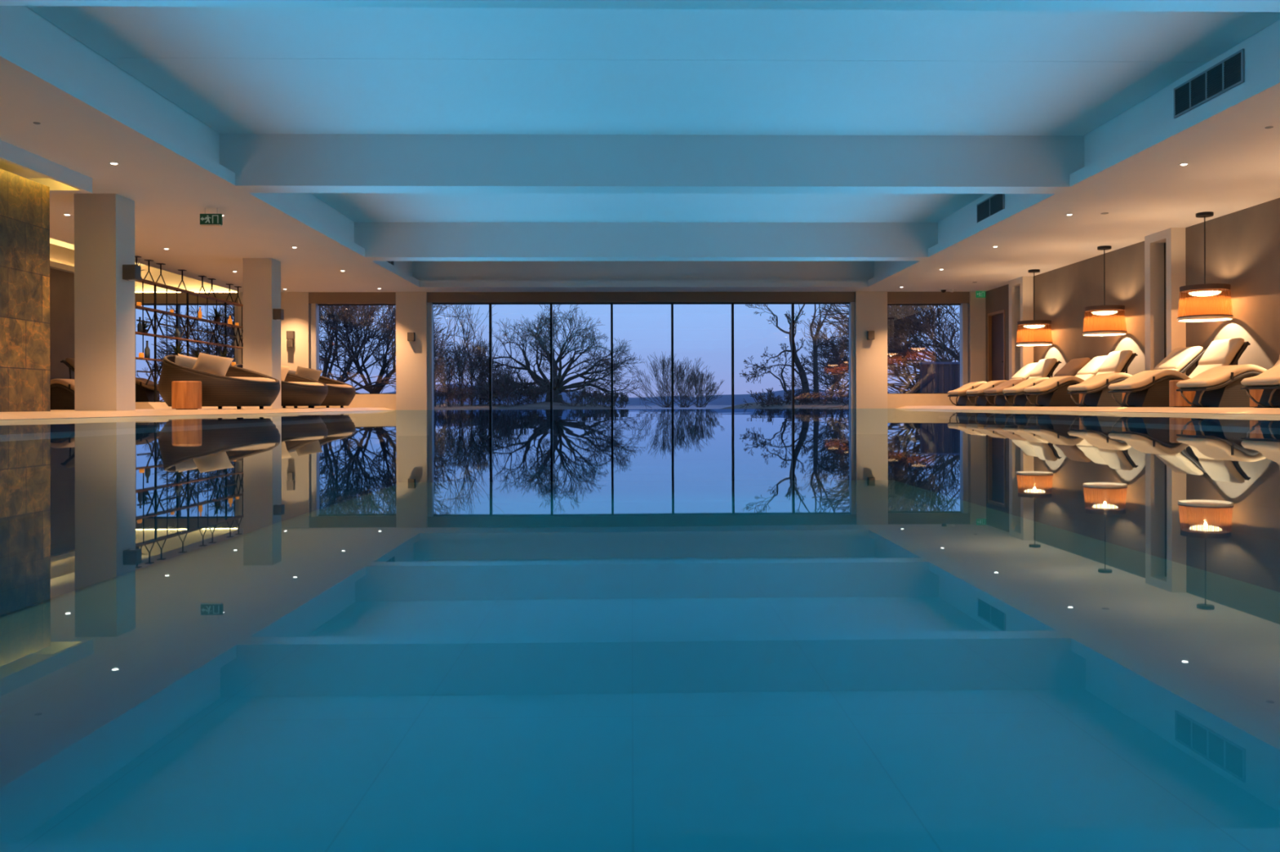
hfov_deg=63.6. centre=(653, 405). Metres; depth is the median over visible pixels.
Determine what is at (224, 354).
agave
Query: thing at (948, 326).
bare tree
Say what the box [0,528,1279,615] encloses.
water reflection
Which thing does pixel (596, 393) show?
bare shrub
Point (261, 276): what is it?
column
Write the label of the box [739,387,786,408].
bramble
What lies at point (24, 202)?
stone wall
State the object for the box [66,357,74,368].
pillow
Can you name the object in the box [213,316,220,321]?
pot
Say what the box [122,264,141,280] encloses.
loudspeaker
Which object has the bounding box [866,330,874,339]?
wall light
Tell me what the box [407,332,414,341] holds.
wall light
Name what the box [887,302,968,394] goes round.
window
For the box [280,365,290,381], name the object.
cushion
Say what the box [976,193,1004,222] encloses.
ceiling vent
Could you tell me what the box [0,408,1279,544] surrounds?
pool water
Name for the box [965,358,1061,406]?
sun lounger
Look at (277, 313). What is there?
loudspeaker
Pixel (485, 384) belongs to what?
bare shrub
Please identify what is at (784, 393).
bramble
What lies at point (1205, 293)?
diffuser
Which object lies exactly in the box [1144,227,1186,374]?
column
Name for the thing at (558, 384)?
oak tree
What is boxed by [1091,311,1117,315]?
diffuser
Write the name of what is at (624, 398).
bare shrub
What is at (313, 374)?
cushion
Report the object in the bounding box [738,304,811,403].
gnarled tree
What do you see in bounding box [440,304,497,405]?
bare tree
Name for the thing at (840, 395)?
bramble
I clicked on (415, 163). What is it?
ceiling beam
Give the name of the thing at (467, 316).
bare tree
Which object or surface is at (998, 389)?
seat cushion
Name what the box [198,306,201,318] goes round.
bottle
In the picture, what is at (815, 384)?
gnarled tree
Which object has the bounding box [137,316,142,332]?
bottle
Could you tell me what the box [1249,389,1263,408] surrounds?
wooden stool
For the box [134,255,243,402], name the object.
screen
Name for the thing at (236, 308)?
window
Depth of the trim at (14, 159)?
11.24 m
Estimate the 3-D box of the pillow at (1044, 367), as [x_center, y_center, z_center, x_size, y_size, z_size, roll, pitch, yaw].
[7.453,-0.699,19.730,0.287,0.374,0.605,0,0,-3]
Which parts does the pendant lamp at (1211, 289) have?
cord, trim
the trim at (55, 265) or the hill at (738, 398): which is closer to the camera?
the trim at (55, 265)
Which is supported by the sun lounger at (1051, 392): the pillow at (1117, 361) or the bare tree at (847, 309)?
the pillow at (1117, 361)
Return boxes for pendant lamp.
[1015,269,1053,346]
[1082,245,1127,336]
[1177,211,1233,321]
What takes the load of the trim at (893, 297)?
attached to the wall at (296, 307)
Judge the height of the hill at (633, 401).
11.553 m
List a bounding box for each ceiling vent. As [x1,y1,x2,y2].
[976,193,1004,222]
[1173,48,1244,118]
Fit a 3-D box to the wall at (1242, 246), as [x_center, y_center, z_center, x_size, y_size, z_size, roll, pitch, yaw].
[8.442,-0.992,10.480,0.650,3.350,28.600,0,0,-1]
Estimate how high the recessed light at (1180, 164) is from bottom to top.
0.012 m
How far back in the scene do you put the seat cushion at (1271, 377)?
10.70 m
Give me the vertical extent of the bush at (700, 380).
3.902 m
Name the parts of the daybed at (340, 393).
mattress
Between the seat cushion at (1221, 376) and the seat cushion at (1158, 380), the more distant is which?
the seat cushion at (1158, 380)
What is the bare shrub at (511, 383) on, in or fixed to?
on the bank at (546, 405)
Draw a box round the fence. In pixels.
[920,361,959,393]
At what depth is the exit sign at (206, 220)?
13.70 m
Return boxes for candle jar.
[138,352,144,357]
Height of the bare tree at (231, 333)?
4.911 m
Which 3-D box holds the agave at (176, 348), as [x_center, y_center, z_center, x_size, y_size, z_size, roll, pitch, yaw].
[-9.136,-1.047,19.805,0.539,0.422,0.538,0,0,26]
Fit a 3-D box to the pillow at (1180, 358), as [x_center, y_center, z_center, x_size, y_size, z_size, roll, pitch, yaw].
[7.673,-0.663,15.098,0.419,0.374,0.605,0,0,-3]
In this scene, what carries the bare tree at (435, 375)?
on the bank at (546, 405)
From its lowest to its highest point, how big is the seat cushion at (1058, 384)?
0.262 m
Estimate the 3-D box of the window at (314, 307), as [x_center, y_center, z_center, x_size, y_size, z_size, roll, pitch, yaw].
[-6.981,-1.312,24.142,1.990,2.115,0.230,0,0,-1]
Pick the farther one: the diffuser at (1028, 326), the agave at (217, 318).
the agave at (217, 318)
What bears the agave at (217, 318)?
on the screen
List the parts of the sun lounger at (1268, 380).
leg, frame, leg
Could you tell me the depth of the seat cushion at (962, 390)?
20.57 m
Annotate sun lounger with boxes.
[50,378,75,409]
[60,357,163,402]
[947,362,1037,406]
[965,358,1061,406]
[983,357,1090,406]
[1002,355,1107,406]
[1023,350,1137,406]
[1066,346,1206,407]
[1107,337,1250,407]
[1176,355,1279,407]
[1240,364,1279,408]
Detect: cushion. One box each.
[50,378,74,391]
[135,377,158,391]
[174,355,196,368]
[177,353,197,359]
[192,352,233,376]
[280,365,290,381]
[288,369,296,373]
[295,366,322,381]
[947,381,986,395]
[965,380,1007,394]
[983,378,1027,394]
[1002,377,1048,393]
[1023,375,1084,392]
[1066,372,1132,391]
[1075,373,1095,380]
[1107,369,1191,390]
[1176,364,1267,387]
[1188,339,1244,377]
[1240,364,1279,386]
[1272,360,1279,367]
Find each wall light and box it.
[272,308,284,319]
[286,330,294,347]
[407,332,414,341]
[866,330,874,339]
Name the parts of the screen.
post, post, post, post, post, post, post, post, post, post, post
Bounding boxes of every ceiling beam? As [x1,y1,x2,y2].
[0,0,1279,12]
[218,133,1084,193]
[354,222,937,261]
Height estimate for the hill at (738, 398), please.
9.683 m
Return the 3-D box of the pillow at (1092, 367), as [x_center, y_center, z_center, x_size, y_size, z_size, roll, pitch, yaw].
[7.617,-0.665,17.778,0.419,0.374,0.605,0,0,-3]
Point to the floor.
(51, 411)
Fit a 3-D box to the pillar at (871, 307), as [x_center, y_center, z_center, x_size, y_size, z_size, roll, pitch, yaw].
[5.122,-0.993,24.428,0.740,3.350,0.470,0,0,-1]
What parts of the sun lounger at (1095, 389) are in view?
leg, leg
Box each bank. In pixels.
[433,401,614,409]
[721,400,848,408]
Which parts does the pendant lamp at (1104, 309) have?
cord, trim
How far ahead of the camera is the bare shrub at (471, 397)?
99.30 m
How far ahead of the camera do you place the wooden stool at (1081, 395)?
15.86 m
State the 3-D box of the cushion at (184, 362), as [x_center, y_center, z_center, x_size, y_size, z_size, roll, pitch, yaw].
[-7.420,-0.622,16.451,0.462,0.348,0.222,0,0,-27]
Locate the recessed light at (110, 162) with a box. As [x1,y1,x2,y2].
[107,161,119,164]
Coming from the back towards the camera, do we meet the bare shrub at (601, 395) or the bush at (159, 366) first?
the bare shrub at (601, 395)
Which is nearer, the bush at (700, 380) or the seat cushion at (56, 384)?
the seat cushion at (56, 384)
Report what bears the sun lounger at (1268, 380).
on the floor
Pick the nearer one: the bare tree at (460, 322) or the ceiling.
the ceiling
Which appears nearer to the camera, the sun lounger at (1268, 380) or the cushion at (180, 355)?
the sun lounger at (1268, 380)
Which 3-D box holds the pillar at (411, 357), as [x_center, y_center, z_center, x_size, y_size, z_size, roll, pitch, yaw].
[-5.631,-0.959,24.201,0.710,3.350,0.470,0,0,-1]
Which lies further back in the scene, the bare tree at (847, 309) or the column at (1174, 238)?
the bare tree at (847, 309)
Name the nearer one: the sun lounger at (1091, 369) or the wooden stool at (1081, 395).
the wooden stool at (1081, 395)
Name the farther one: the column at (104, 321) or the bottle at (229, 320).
the bottle at (229, 320)
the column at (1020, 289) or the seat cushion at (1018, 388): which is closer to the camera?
the seat cushion at (1018, 388)
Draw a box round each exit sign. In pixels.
[200,208,222,226]
[975,291,985,297]
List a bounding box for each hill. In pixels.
[384,383,715,405]
[698,389,848,404]
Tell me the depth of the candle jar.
18.28 m
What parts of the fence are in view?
post, rail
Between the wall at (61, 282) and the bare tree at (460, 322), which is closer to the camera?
the wall at (61, 282)
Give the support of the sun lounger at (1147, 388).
on the floor
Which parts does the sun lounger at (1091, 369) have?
leg, frame, leg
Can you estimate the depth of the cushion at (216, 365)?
16.25 m
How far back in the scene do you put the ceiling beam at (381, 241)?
18.44 m
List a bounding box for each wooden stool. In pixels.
[171,381,201,409]
[1079,393,1083,404]
[1168,379,1195,407]
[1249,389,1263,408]
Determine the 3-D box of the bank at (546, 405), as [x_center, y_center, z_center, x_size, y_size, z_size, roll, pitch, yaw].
[-14.667,0.059,110.715,21.194,0.926,38.000,0,0,-1]
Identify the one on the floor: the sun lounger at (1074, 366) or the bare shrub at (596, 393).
the sun lounger at (1074, 366)
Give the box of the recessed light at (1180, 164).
[1177,163,1189,165]
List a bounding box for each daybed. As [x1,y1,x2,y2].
[157,355,279,408]
[234,364,328,408]
[282,369,355,408]
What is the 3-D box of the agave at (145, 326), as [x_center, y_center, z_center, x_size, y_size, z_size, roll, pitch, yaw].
[-9.133,-1.414,18.426,0.301,0.268,0.319,0,0,-1]
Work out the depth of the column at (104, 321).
12.77 m
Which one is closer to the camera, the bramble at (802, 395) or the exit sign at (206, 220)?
the exit sign at (206, 220)
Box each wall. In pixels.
[0,168,50,412]
[49,243,135,379]
[134,265,986,408]
[985,197,1279,382]
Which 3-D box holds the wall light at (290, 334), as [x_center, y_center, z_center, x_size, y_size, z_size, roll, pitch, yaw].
[-8.401,-1.525,23.877,0.150,0.380,0.140,0,0,-1]
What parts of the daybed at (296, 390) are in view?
mattress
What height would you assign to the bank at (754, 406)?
0.924 m
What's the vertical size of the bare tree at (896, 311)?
6.346 m
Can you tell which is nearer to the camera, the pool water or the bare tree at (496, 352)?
the pool water
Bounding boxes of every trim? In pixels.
[0,139,92,192]
[49,260,136,286]
[134,291,969,304]
[314,393,959,410]
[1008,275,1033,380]
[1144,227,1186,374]
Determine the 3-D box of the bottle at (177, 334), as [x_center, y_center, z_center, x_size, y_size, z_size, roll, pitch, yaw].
[-9.124,-1.388,19.761,0.100,0.214,0.098,0,0,-1]
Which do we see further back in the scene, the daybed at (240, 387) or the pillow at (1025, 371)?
the pillow at (1025, 371)
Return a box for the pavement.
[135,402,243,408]
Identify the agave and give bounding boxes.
[136,319,150,333]
[164,340,197,357]
[190,346,207,357]
[204,306,229,321]
[217,346,234,360]
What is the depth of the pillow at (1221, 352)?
13.61 m
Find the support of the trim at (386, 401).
attached to the wall at (296, 307)
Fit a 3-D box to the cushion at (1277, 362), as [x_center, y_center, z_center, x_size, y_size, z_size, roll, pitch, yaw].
[7.486,-0.556,12.025,0.566,0.637,0.600,0,0,-3]
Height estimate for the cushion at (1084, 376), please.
0.605 m
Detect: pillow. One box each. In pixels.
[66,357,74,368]
[1010,362,1037,379]
[1029,358,1056,377]
[1053,357,1089,376]
[1076,355,1107,374]
[1097,350,1132,372]
[1154,346,1201,370]
[1198,337,1243,364]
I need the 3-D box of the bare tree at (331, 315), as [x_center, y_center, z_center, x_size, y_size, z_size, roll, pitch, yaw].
[-12.999,-2.813,39.854,10.492,6.466,7.898,0,0,-4]
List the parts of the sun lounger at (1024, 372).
frame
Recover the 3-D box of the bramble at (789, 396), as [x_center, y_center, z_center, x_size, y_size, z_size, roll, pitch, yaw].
[8.018,-0.398,65.161,2.246,1.468,2.255,0,0,-12]
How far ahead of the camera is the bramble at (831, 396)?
66.08 m
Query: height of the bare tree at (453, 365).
8.985 m
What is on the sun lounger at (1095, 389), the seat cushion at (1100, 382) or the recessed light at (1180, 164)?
the seat cushion at (1100, 382)
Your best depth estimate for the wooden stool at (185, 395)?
15.13 m
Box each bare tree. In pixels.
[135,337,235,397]
[145,305,233,368]
[173,304,449,391]
[230,304,488,398]
[433,306,465,405]
[433,320,459,406]
[439,304,497,404]
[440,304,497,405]
[462,326,512,403]
[463,315,511,404]
[779,318,848,399]
[790,309,848,402]
[798,304,959,408]
[804,305,959,393]
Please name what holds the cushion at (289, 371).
on the daybed at (340, 393)
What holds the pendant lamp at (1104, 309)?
hanging from the ceiling
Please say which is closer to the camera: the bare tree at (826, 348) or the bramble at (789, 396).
the bramble at (789, 396)
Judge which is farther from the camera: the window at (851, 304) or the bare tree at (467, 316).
the bare tree at (467, 316)
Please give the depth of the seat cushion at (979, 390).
19.46 m
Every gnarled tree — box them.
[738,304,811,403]
[794,304,848,401]
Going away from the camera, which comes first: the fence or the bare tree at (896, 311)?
the fence
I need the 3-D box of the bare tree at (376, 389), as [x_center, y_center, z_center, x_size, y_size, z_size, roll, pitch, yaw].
[-11.384,-2.792,41.978,9.411,6.273,8.923,0,0,-11]
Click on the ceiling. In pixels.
(151, 91)
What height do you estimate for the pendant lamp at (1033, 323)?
1.485 m
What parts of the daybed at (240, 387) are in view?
mattress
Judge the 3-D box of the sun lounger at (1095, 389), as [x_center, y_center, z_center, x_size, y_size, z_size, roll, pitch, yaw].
[7.077,-0.411,15.065,1.842,0.875,0.632,0,0,-3]
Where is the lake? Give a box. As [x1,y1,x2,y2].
[609,404,735,409]
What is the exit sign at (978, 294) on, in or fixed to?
attached to the wall at (296, 307)
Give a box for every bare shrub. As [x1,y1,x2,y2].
[433,386,466,407]
[440,383,469,405]
[449,385,488,406]
[473,373,519,405]
[475,364,529,407]
[475,383,497,404]
[492,376,540,405]
[512,381,558,404]
[560,388,596,407]
[573,386,614,405]
[591,391,619,408]
[603,391,630,408]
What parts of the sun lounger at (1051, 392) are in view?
leg, leg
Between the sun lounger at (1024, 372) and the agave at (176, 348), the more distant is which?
the sun lounger at (1024, 372)
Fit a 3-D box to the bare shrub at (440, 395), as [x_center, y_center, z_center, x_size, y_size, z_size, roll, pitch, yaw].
[-19.444,-0.772,96.773,3.668,2.198,3.149,0,0,-1]
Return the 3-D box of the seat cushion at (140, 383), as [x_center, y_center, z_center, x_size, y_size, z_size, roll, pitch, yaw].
[-10.184,-0.414,20.364,0.996,0.262,0.600,0,0,-4]
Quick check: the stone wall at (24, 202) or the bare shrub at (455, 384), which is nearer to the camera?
the stone wall at (24, 202)
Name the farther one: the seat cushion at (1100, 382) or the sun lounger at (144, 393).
the sun lounger at (144, 393)
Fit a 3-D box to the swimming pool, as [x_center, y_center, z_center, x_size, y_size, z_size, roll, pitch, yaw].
[0.110,1.909,11.631,12.100,0.200,26.050,0,0,-1]
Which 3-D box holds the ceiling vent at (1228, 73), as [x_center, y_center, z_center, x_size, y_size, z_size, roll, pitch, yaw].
[5.293,-3.056,9.857,0.020,0.300,1.180,0,0,-1]
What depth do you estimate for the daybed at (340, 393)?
22.08 m
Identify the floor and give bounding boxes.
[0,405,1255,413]
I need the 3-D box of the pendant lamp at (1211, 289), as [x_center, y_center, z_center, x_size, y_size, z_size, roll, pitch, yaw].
[7.660,-1.925,14.323,0.692,1.485,0.692,0,0,-1]
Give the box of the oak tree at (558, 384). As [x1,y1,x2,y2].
[462,304,651,408]
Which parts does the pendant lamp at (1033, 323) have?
cord, trim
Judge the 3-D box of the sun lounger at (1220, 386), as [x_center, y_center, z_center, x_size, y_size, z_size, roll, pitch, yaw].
[7.041,-0.425,12.000,1.642,0.908,0.632,0,0,-3]
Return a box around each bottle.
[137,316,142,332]
[144,340,150,358]
[174,327,180,337]
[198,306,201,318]
[227,315,231,324]
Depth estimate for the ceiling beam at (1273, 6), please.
6.78 m
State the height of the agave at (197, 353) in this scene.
0.342 m
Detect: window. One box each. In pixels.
[134,302,238,402]
[311,303,395,394]
[426,302,855,409]
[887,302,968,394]
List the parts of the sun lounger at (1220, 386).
leg, leg, frame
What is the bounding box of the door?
[987,309,1004,382]
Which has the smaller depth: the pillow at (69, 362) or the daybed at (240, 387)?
the daybed at (240, 387)
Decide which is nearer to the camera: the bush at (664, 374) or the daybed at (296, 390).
the daybed at (296, 390)
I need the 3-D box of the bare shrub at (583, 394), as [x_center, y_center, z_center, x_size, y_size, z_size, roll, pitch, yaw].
[-7.081,-0.535,97.738,3.729,2.315,3.221,0,0,-1]
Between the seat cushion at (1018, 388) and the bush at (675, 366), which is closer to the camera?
the seat cushion at (1018, 388)
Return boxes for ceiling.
[0,5,1279,292]
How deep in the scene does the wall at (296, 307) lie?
24.07 m
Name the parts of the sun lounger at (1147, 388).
leg, leg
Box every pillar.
[395,292,427,410]
[855,291,887,408]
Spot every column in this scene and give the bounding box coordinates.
[74,193,135,410]
[242,257,281,408]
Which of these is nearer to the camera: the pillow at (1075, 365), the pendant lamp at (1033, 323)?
the pillow at (1075, 365)
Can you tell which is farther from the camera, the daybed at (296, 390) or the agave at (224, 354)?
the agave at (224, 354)
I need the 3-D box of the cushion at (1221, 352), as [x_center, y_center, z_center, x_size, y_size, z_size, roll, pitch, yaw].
[7.449,-0.558,13.774,0.566,0.637,0.600,0,0,-3]
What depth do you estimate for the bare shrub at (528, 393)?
101.35 m
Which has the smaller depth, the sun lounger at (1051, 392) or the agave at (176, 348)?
the sun lounger at (1051, 392)
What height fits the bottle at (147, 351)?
0.321 m
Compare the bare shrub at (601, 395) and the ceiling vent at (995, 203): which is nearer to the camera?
the ceiling vent at (995, 203)
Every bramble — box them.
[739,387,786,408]
[760,386,798,404]
[772,390,799,403]
[795,388,826,404]
[809,389,839,401]
[820,390,848,405]
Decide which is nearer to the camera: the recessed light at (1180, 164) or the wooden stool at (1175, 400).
the recessed light at (1180, 164)
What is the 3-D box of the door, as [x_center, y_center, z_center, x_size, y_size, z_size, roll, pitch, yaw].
[7.891,-1.061,23.551,0.140,2.150,1.080,0,0,-1]
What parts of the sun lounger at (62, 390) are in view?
frame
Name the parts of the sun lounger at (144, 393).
frame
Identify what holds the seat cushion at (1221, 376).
on the sun lounger at (1220, 386)
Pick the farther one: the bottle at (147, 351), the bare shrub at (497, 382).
the bare shrub at (497, 382)
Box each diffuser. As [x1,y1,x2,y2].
[1023,324,1044,328]
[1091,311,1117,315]
[1188,290,1221,296]
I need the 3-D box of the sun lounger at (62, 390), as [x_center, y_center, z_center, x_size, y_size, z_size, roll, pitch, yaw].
[-9.722,-0.359,16.490,1.842,0.875,0.632,0,0,5]
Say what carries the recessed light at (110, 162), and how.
in the ceiling
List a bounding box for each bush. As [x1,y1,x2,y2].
[633,351,696,408]
[653,356,715,408]
[678,366,722,407]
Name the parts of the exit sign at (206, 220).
sign panel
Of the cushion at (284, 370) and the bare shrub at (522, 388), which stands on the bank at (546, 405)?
the bare shrub at (522, 388)

